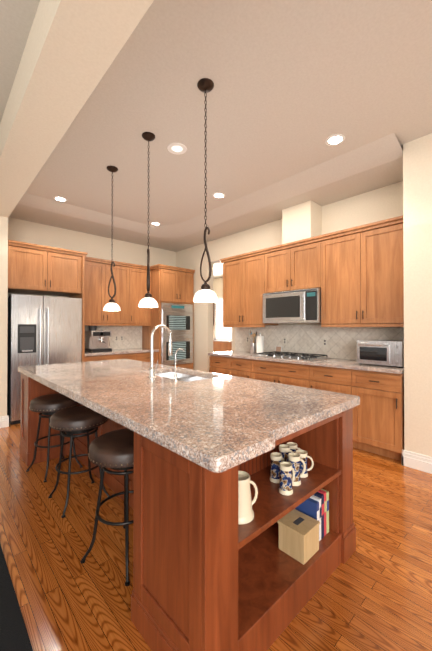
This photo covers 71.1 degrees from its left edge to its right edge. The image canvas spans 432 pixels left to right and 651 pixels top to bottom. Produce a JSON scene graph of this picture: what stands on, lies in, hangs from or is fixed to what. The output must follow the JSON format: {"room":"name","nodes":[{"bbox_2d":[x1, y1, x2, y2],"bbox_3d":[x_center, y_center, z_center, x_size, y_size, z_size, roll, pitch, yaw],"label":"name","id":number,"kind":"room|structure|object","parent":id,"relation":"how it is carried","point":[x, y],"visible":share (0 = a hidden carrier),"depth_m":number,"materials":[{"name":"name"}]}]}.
{"room":"kitchen","nodes":[
{"label":"kitchen","id":0,"kind":"room"},
{"bbox_2d":[0,216,7,416],"bbox_3d":[-3.200,-0.197,4.264,0.310,3.120,0.800,0,-1,-43],"label":"wall","id":1,"kind":"structure","parent":0,"point":[3,300],"depth_m":4.05,"materials":[{"name":"paint"}]},
{"bbox_2d":[0,415,8,427],"bbox_3d":[-2.920,1.286,3.952,0.350,0.150,0.020,0,-1,-43],"label":"baseboard","id":2,"kind":"structure","parent":1,"relation":"attached to","point":[4,421],"depth_m":4.03,"materials":[{"name":"white"}]},
{"bbox_2d":[8,217,175,297],"bbox_3d":[-2.073,-0.185,5.760,3.380,3.120,0.150,0,-1,-43],"label":"wall","id":3,"kind":"structure","parent":0,"point":[95,246],"depth_m":5.43,"materials":[{"name":"paint"}]},
{"bbox_2d":[9,133,402,251],"bbox_3d":[-0.490,-1.717,3.967,3.230,0.095,4.650,0,-1,-43],"label":"ceiling","id":4,"kind":"structure","parent":0,"point":[374,165],"depth_m":4.28,"materials":[{"name":"paint"}]},
{"bbox_2d":[0,423,431,650],"bbox_3d":[-0.343,1.397,2.267,12.600,0.100,14.000,0,-1,-43],"label":"floor","id":5,"kind":"structure","parent":0,"point":[373,592],"depth_m":1.68,"materials":[{"name":"brown wood"}]},
{"bbox_2d":[0,544,32,650],"bbox_3d":[-1.808,1.321,-0.194,3.500,0.012,6.400,0,-1,-43],"label":"rug","id":6,"kind":"object","parent":5,"relation":"on","point":[14,636],"depth_m":1.36,"materials":[{"name":"black fabric"}]},
{"bbox_2d":[7,294,81,424],"bbox_3d":[-2.637,0.471,4.622,0.920,1.790,0.716,0,-1,-43],"label":"refrigerator","id":7,"kind":"object","parent":5,"relation":"on","point":[43,330],"visible":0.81,"depth_m":4.31,"materials":[{"name":"grey metal"}]},
{"bbox_2d":[26,393,82,481],"bbox_3d":[-1.515,1.009,2.845,0.420,0.685,0.420,0,-1,-43],"label":"stool","id":8,"kind":"object","parent":5,"relation":"on","point":[48,405],"visible":0.77,"depth_m":2.72,"materials":[{"name":"black metal"}]},
{"bbox_2d":[48,406,109,517],"bbox_3d":[-1.065,1.006,2.362,0.420,0.685,0.420,0,-1,-43],"label":"stool","id":9,"kind":"object","parent":5,"relation":"on","point":[78,420],"visible":0.81,"depth_m":2.24,"materials":[{"name":"brown leather"}]},
{"bbox_2d":[8,240,194,368],"bbox_3d":[-1.822,0.110,5.367,3.206,2.525,0.758,0,-1,-43],"label":"kitchen cabinets","id":10,"kind":"object","parent":5,"relation":"on","point":[37,269],"visible":0.69,"depth_m":5.50,"materials":[{"name":"brown wood"}]},
{"bbox_2d":[85,326,111,351],"bbox_3d":[-2.043,0.223,5.271,0.340,0.455,0.402,0,-1,-43],"label":"espresso machine","id":11,"kind":"object","parent":10,"relation":"on","point":[96,341],"visible":1,"depth_m":5.22,"materials":[{"name":"silver plastic"}]},
{"bbox_2d":[85,348,158,355],"bbox_3d":[-1.797,0.473,5.465,1.368,0.040,0.645,0,-1,-43],"label":"countertop","id":12,"kind":"structure","parent":10,"relation":"on","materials":[{"name":"stone"}]},
{"bbox_2d":[161,303,192,364],"bbox_3d":[-0.731,0.167,5.939,0.750,1.200,0.106,0,-1,-43],"label":"oven","id":13,"kind":"object","parent":10,"relation":"in","point":[178,317],"depth_m":5.94,"materials":[{"name":"silver metal"}]},
{"bbox_2d":[81,428,133,585],"bbox_3d":[-0.533,1.001,1.792,0.452,0.685,0.451,0,-1,-43],"label":"stool","id":14,"kind":"object","parent":5,"relation":"on","point":[114,450],"visible":0.65,"depth_m":1.66,"materials":[{"name":"brown leather"}]},
{"bbox_2d":[19,372,355,650],"bbox_3d":[-0.613,0.911,2.494,1.195,0.875,2.980,0,-1,-43],"label":"kitchen island","id":15,"kind":"object","parent":5,"relation":"on","point":[210,573],"depth_m":1.29,"materials":[{"name":"wood"}]},
{"bbox_2d":[18,360,359,475],"bbox_3d":[-0.599,0.451,2.483,1.230,0.045,3.084,0,-1,-43],"label":"island countertop","id":16,"kind":"structure","parent":15,"relation":"on","point":[217,422],"depth_m":1.63,"materials":[{"name":"beige stone"}]},
{"bbox_2d":[148,324,183,380],"bbox_3d":[-0.381,0.209,2.454,0.231,0.438,0.312,0,-1,-43],"label":"faucet","id":17,"kind":"object","parent":16,"relation":"on","point":[152,371],"depth_m":2.48,"materials":[{"name":"silver metal"}]},
{"bbox_2d":[155,372,208,381],"bbox_3d":[-0.342,0.584,2.712,0.460,0.214,0.840,0,-1,-43],"label":"sink","id":18,"kind":"object","parent":16,"relation":"in","point":[182,376],"depth_m":2.93,"materials":[{"name":"silver metal"}]},
{"bbox_2d":[238,471,257,523],"bbox_3d":[0.107,0.734,1.311,0.142,0.170,0.126,0,-1,-43],"label":"pitcher","id":19,"kind":"object","parent":15,"relation":"in","point":[245,510],"visible":0.62,"depth_m":1.26,"materials":[{"name":"beige ceramic"}]},
{"bbox_2d":[270,452,283,482],"bbox_3d":[0.333,0.754,1.617,0.103,0.135,0.069,0,-1,-43],"label":"stein","id":20,"kind":"object","parent":15,"relation":"in","point":[276,458],"visible":0.81,"depth_m":1.58,"materials":[{"name":"beige ceramic"}]},
{"bbox_2d":[279,444,292,461],"bbox_3d":[0.394,0.749,1.701,0.098,0.145,0.069,0,-1,-43],"label":"stein","id":21,"kind":"object","parent":15,"relation":"in","point":[284,450],"visible":0.48,"depth_m":1.67,"materials":[{"name":"beige ceramic"}]},
{"bbox_2d":[279,461,294,495],"bbox_3d":[0.357,0.753,1.502,0.103,0.135,0.069,0,-1,-43],"label":"stein","id":22,"kind":"object","parent":15,"relation":"in","point":[286,478],"visible":0.98,"depth_m":1.47,"materials":[{"name":"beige ceramic"}]},
{"bbox_2d":[286,442,300,452],"bbox_3d":[0.457,0.760,1.777,0.084,0.125,0.084,0,-1,-43],"label":"stein","id":23,"kind":"object","parent":15,"relation":"in","point":[293,447],"visible":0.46,"depth_m":1.76,"materials":[{"name":"beige ceramic"}]},
{"bbox_2d":[288,452,305,485],"bbox_3d":[0.418,0.748,1.587,0.098,0.145,0.069,0,-1,-43],"label":"stein","id":24,"kind":"object","parent":15,"relation":"in","point":[294,459],"visible":0.83,"depth_m":1.55,"materials":[{"name":"beige ceramic"}]},
{"bbox_2d":[277,509,319,564],"bbox_3d":[0.437,1.107,1.595,0.158,0.148,0.158,0,-1,-43],"label":"box","id":25,"kind":"object","parent":15,"relation":"in","point":[299,536],"visible":0.96,"depth_m":1.55,"materials":[{"name":"beige"}]},
{"bbox_2d":[296,450,313,477],"bbox_3d":[0.481,0.759,1.663,0.084,0.125,0.084,0,-1,-43],"label":"stein","id":26,"kind":"object","parent":15,"relation":"in","point":[303,455],"visible":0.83,"depth_m":1.64,"materials":[{"name":"beige ceramic"}]},
{"bbox_2d":[295,498,318,520],"bbox_3d":[0.496,1.074,1.706,0.026,0.215,0.173,0,-1,-43],"label":"book","id":27,"kind":"object","parent":15,"relation":"in","point":[309,507],"visible":0.4,"depth_m":1.67,"materials":[{"name":"blue paper"}]},
{"bbox_2d":[310,495,320,540],"bbox_3d":[0.515,1.069,1.724,0.020,0.225,0.173,0,-1,-43],"label":"book","id":28,"kind":"object","parent":15,"relation":"in","point":[313,497],"visible":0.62,"depth_m":1.66,"materials":[{"name":"white paper"}]},
{"bbox_2d":[314,492,323,538],"bbox_3d":[0.536,1.065,1.743,0.028,0.235,0.173,0,-1,-43],"label":"book","id":29,"kind":"object","parent":15,"relation":"in","point":[319,495],"visible":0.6,"depth_m":1.68,"materials":[{"name":"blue paper"}]},
{"bbox_2d":[318,489,325,535],"bbox_3d":[0.557,1.062,1.763,0.024,0.240,0.173,0,-1,-43],"label":"book","id":30,"kind":"object","parent":15,"relation":"in","point":[322,491],"visible":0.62,"depth_m":1.70,"materials":[{"name":"red paper"}]},
{"bbox_2d":[321,489,328,533],"bbox_3d":[0.579,1.067,1.783,0.028,0.230,0.173,0,-1,-43],"label":"book","id":31,"kind":"object","parent":15,"relation":"in","point":[327,511],"visible":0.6,"depth_m":1.72,"materials":[{"name":"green paper"}]},
{"bbox_2d":[213,342,231,351],"bbox_3d":[0.236,0.970,10.129,0.570,0.880,2.900,0,-1,-43],"label":"base cabinet","id":32,"kind":"object","parent":5,"relation":"on","point":[221,345],"depth_m":9.74,"materials":[{"name":"brown wood"}]},
{"bbox_2d":[213,339,231,341],"bbox_3d":[0.225,0.510,10.122,0.600,0.040,2.900,0,-1,-43],"label":"countertop","id":33,"kind":"structure","parent":32,"relation":"on","point":[214,340],"depth_m":9.82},
{"bbox_2d":[208,215,403,460],"bbox_3d":[1.056,0.110,4.171,0.664,2.505,2.820,0,-1,-43],"label":"kitchen cabinets","id":34,"kind":"object","parent":5,"relation":"on","point":[345,288],"visible":0.79,"depth_m":3.77,"materials":[{"name":"brown wood"}]},
{"bbox_2d":[250,329,256,352],"bbox_3d":[0.603,0.255,4.897,0.120,0.385,0.118,0,-1,-43],"label":"utensil crock","id":35,"kind":"object","parent":34,"relation":"on","point":[253,347],"visible":0.98,"depth_m":4.85,"materials":[{"name":"silver metal"}]},
{"bbox_2d":[255,333,264,353],"bbox_3d":[0.689,0.280,4.716,0.150,0.332,0.150,0,-1,-43],"label":"paper towel","id":36,"kind":"object","parent":34,"relation":"on","point":[260,344],"visible":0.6,"depth_m":4.67,"materials":[{"name":"white paper"}]},
{"bbox_2d":[275,346,282,351],"bbox_3d":[0.972,0.379,4.678,0.038,0.131,0.120,0,-1,-43],"label":"art","id":37,"kind":"object","parent":34,"relation":"on","point":[278,348],"visible":0.61,"depth_m":4.67,"materials":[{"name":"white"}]},
{"bbox_2d":[263,288,320,322],"bbox_3d":[1.117,-0.254,4.258,0.459,0.435,0.890,0,-1,-43],"label":"microwave","id":38,"kind":"object","parent":34,"relation":"in","point":[297,305],"depth_m":4.08,"materials":[{"name":"silver metal"}]},
{"bbox_2d":[254,351,329,360],"bbox_3d":[1.037,0.418,4.192,0.510,0.048,0.890,0,-1,-43],"label":"cooktop","id":39,"kind":"object","parent":34,"relation":"in","point":[277,355],"depth_m":4.04,"materials":[{"name":"silver metal"}]},
{"bbox_2d":[208,351,403,373],"bbox_3d":[1.063,0.463,4.175,0.645,0.040,2.820,0,-1,-43],"label":"countertop","id":40,"kind":"structure","parent":34,"relation":"on","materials":[{"name":"stone"}]},
{"bbox_2d":[357,339,403,367],"bbox_3d":[1.838,0.300,3.319,0.387,0.270,0.450,0,-1,-43],"label":"toaster oven","id":41,"kind":"object","parent":34,"relation":"on","point":[384,352],"visible":0.85,"depth_m":3.20,"materials":[{"name":"silver metal"}]},
{"bbox_2d":[0,0,431,278],"bbox_3d":[-0.343,-1.833,2.293,12.600,0.120,14.000,0,-1,-43],"label":"ceiling","id":42,"kind":"structure","parent":0,"point":[297,83],"depth_m":2.36,"materials":[{"name":"paint"}]},
{"bbox_2d":[53,196,66,201],"bbox_3d":[-2.159,-1.754,4.194,0.176,0.006,0.176,0,-1,-43],"label":"recessed light","id":43,"kind":"object","parent":42,"relation":"in","point":[60,199],"visible":1,"depth_m":4.19,"materials":[{"name":"white"}]},
{"bbox_2d":[0,0,153,217],"bbox_3d":[0.484,-1.638,0.327,0.310,0.300,10.000,0,-1,-43],"label":"header beam","id":44,"kind":"structure","parent":42,"relation":"attached to","point":[72,48],"depth_m":1.81,"materials":[{"name":"paint"}]},
{"bbox_2d":[103,166,120,310],"bbox_3d":[-1.165,-0.966,3.386,0.184,1.596,0.184,0,-1,-43],"label":"pendant light","id":45,"kind":"object","parent":42,"relation":"hanging from","point":[111,305],"visible":1,"depth_m":3.38,"materials":[{"name":"brown metal"}]},
{"bbox_2d":[138,132,157,307],"bbox_3d":[-0.629,-0.970,2.812,0.184,1.596,0.184,0,-1,-43],"label":"pendant light","id":46,"kind":"object","parent":42,"relation":"hanging from","point":[148,301],"visible":1,"depth_m":2.80,"materials":[{"name":"white glass"}]},
{"bbox_2d":[151,222,160,225],"bbox_3d":[-1.035,-1.746,5.189,0.176,0.006,0.176,0,-1,-43],"label":"recessed light","id":47,"kind":"object","parent":42,"relation":"in","point":[156,223],"visible":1,"depth_m":5.17,"materials":[{"name":"white"}]},
{"bbox_2d":[167,143,186,154],"bbox_3d":[-0.389,-1.763,3.015,0.196,0.007,0.196,0,-1,-43],"label":"recessed light","id":48,"kind":"object","parent":42,"relation":"in","point":[176,148],"visible":1,"depth_m":3.01,"materials":[{"name":"white"}]},
{"bbox_2d":[193,78,217,301],"bbox_3d":[-0.076,-0.975,2.220,0.184,1.596,0.184,0,-1,-43],"label":"pendant light","id":49,"kind":"object","parent":42,"relation":"hanging from","point":[205,293],"visible":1,"depth_m":2.21,"materials":[{"name":"white glass"}]},
{"bbox_2d":[212,193,224,198],"bbox_3d":[0.037,-1.755,4.083,0.176,0.006,0.176,0,-1,-43],"label":"recessed light","id":50,"kind":"object","parent":42,"relation":"in","point":[218,195],"visible":1,"depth_m":4.08,"materials":[{"name":"white"}]},
{"bbox_2d":[325,134,344,145],"bbox_3d":[1.135,-1.765,2.878,0.176,0.006,0.176,0,-1,-43],"label":"recessed light","id":51,"kind":"object","parent":42,"relation":"in","point":[335,139],"visible":1,"depth_m":2.87,"materials":[{"name":"white"}]},
{"bbox_2d":[213,277,222,338],"bbox_3d":[4.208,-0.179,6.527,0.150,3.120,14.000,0,-1,-43],"label":"wall","id":52,"kind":"structure","parent":0,"point":[218,287],"depth_m":10.83,"materials":[{"name":"paint"}]},
{"bbox_2d":[214,297,231,339],"bbox_3d":[0.605,-0.239,10.223,0.065,1.560,1.880,0,-1,-43],"label":"nook window","id":53,"kind":"structure","parent":52,"relation":"in","point":[221,332],"depth_m":10.69,"materials":[{"name":"white glass"}]},
{"bbox_2d":[176,181,402,371],"bbox_3d":[0.636,-0.191,5.005,0.450,3.120,4.650,0,-1,-43],"label":"wall","id":54,"kind":"structure","parent":0,"point":[307,219],"depth_m":4.43,"materials":[{"name":"paint"}]},
{"bbox_2d":[403,133,431,456],"bbox_3d":[4.152,-0.223,1.003,0.770,3.120,6.000,0,-1,-43],"label":"wall","id":55,"kind":"structure","parent":0,"point":[417,206],"depth_m":2.85,"materials":[{"name":"paint"}]},
{"bbox_2d":[402,449,431,473],"bbox_3d":[3.856,1.260,0.729,0.020,0.150,6.020,0,-1,-43],"label":"baseboard","id":56,"kind":"structure","parent":55,"relation":"attached to","point":[417,461],"depth_m":2.83,"materials":[{"name":"white"}]}
]}

